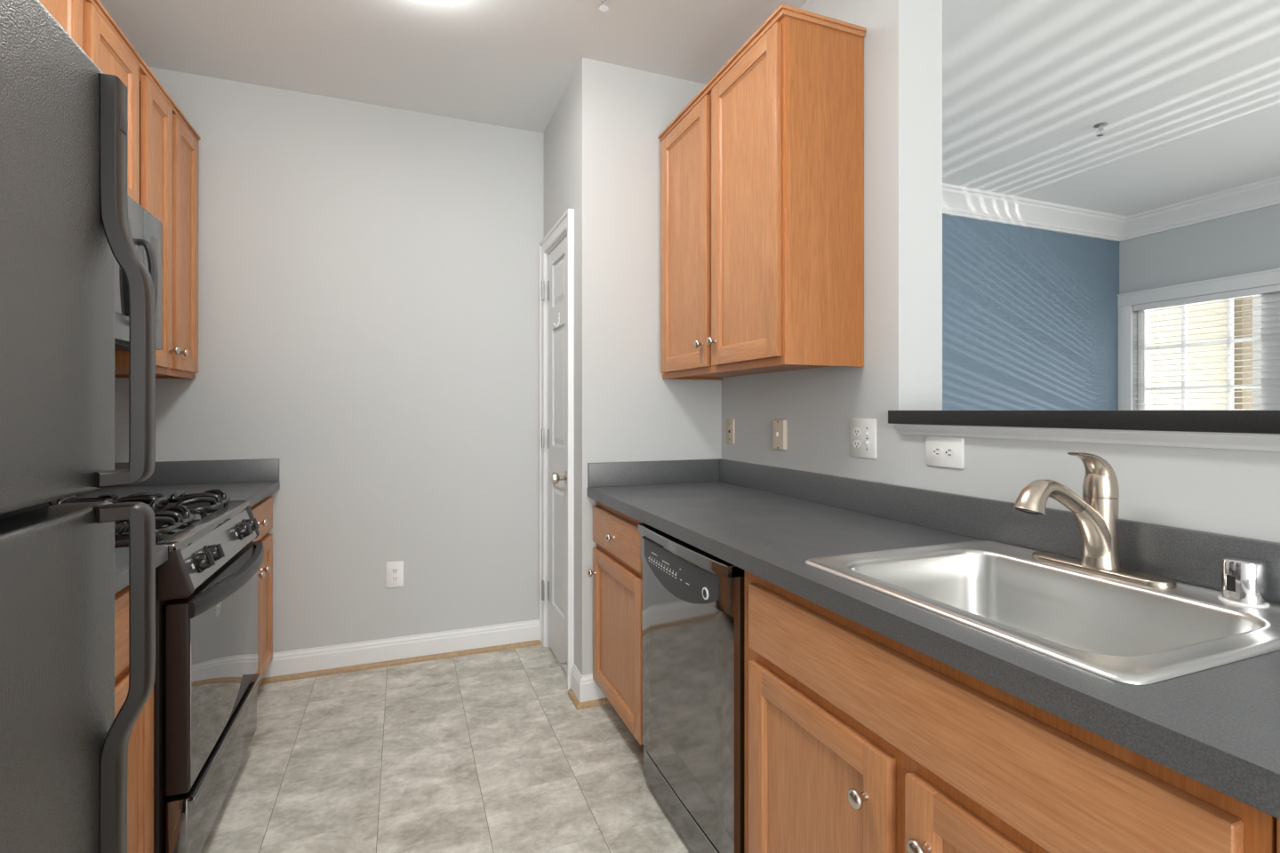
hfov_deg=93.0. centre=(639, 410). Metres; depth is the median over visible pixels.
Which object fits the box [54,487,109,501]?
backsplash
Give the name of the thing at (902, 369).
wall
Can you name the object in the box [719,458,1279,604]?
backsplash
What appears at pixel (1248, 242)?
wall
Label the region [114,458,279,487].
backsplash
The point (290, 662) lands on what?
baseboard
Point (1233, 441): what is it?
trim
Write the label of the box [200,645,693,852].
floor
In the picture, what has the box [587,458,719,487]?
backsplash
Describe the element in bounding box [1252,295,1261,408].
neighbouring house
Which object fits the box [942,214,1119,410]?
wall
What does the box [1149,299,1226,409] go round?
window
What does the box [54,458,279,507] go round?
countertop
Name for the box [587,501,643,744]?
base cabinet
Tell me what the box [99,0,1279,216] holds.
ceiling
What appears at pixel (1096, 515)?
faucet
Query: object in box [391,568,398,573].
receptacle
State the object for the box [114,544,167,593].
countertop
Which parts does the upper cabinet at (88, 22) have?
door, door, moulding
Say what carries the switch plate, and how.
attached to the wall at (902, 369)
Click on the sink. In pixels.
(1115, 629)
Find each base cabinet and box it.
[114,585,153,852]
[250,496,272,688]
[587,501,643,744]
[744,570,1276,852]
[1276,818,1279,852]
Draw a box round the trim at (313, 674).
[259,640,541,684]
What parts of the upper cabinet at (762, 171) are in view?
door, knob, knob, frame, door, moulding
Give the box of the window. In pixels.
[1137,292,1279,409]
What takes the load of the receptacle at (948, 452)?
attached to the wall outlet at (940, 452)
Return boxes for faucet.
[1012,452,1176,588]
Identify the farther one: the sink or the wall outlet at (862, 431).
the wall outlet at (862, 431)
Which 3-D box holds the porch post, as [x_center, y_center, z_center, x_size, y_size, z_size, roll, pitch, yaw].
[5.324,-0.314,5.416,0.178,3.300,0.170,0,0,-21]
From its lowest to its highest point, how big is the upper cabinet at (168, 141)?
1.068 m
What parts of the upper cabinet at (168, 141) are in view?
door, moulding, knob, knob, door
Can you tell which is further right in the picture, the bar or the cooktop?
the bar
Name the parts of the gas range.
control knob, trim, oven door, storage drawer, control knob, control panel, door glass, handle, control knob, control knob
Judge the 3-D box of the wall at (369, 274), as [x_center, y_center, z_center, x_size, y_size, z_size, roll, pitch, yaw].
[-1.461,-0.122,2.934,1.986,2.717,0.120,0,0,-21]
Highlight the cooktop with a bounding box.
[114,501,249,552]
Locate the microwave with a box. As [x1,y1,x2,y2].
[114,195,162,351]
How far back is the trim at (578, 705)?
2.54 m
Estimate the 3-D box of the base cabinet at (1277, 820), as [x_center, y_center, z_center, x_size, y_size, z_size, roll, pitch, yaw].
[0.962,0.800,0.383,0.648,0.872,0.612,0,0,-21]
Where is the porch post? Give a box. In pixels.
[1233,296,1252,408]
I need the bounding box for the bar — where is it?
[888,410,1279,434]
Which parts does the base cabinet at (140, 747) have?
frame, drawer, door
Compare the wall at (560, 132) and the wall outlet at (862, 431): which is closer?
the wall outlet at (862, 431)
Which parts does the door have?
knob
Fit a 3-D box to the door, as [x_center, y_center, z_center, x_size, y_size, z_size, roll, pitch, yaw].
[-0.425,0.205,2.956,0.112,2.026,0.474,0,0,-21]
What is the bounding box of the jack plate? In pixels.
[725,418,734,444]
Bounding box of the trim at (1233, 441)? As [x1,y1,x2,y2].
[892,424,1279,451]
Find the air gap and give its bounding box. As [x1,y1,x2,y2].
[1218,557,1269,607]
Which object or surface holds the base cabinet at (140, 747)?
on the floor
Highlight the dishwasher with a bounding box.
[638,522,744,852]
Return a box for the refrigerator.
[0,0,155,852]
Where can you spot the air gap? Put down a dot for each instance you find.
(1244, 580)
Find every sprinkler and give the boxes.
[598,0,608,11]
[1093,122,1108,136]
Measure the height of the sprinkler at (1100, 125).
0.054 m
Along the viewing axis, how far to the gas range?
1.61 m
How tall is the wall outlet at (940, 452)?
0.082 m
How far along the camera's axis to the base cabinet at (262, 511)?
2.63 m
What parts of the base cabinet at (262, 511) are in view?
frame, knob, drawer, knob, door, knob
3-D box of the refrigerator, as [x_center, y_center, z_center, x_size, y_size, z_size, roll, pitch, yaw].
[-0.898,0.400,0.309,0.843,1.672,0.760,0,0,-21]
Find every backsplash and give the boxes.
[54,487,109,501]
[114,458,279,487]
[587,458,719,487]
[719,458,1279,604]
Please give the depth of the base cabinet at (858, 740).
0.94 m
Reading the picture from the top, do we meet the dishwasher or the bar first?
the bar
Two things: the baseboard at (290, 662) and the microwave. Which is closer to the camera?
the microwave
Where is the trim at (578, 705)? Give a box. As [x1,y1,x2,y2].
[568,688,610,710]
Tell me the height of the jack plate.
0.114 m
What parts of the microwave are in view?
door, handle, control panel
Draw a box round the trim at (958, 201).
[942,183,1126,241]
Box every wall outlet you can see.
[385,560,403,588]
[849,418,876,459]
[925,436,964,469]
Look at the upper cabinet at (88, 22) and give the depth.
1.86 m
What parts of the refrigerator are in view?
fresh food door, freezer door, handle, handle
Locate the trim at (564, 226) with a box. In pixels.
[539,208,573,691]
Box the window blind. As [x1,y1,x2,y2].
[1133,284,1279,410]
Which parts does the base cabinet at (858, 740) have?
door, knob, knob, door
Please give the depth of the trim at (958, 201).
4.32 m
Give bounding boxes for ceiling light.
[429,0,461,5]
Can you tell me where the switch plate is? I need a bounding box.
[772,419,786,450]
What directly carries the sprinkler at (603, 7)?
attached to the ceiling
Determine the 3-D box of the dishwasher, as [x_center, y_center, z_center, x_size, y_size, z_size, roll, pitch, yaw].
[0.389,0.803,1.838,0.642,0.866,0.596,0,0,-21]
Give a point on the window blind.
(1271, 289)
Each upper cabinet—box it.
[39,0,141,204]
[114,58,200,379]
[657,3,865,380]
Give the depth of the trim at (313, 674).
2.95 m
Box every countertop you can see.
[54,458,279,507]
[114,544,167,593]
[587,458,1279,819]
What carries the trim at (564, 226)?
attached to the wall at (560, 132)
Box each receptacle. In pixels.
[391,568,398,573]
[391,576,398,581]
[853,427,860,436]
[853,440,860,448]
[932,447,942,456]
[944,448,954,457]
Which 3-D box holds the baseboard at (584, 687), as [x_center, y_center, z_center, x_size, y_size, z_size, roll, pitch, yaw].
[-0.207,1.173,2.618,0.148,0.125,0.138,0,0,-21]
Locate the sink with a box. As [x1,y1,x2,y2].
[805,540,1279,685]
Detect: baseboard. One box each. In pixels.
[263,619,539,678]
[571,664,606,702]
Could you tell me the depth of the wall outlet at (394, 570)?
2.97 m
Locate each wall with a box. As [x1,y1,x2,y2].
[114,66,543,653]
[544,70,575,665]
[576,57,721,675]
[721,0,1279,543]
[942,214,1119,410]
[1117,175,1279,410]
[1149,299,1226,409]
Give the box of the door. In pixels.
[541,235,567,674]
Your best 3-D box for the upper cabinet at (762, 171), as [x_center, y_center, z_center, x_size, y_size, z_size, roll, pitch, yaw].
[0.382,-0.673,2.284,0.346,1.068,0.934,0,0,-21]
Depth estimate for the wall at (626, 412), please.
2.62 m
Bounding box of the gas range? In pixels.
[48,489,263,852]
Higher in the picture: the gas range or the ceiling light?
the ceiling light
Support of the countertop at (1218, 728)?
on the base cabinet at (858, 740)

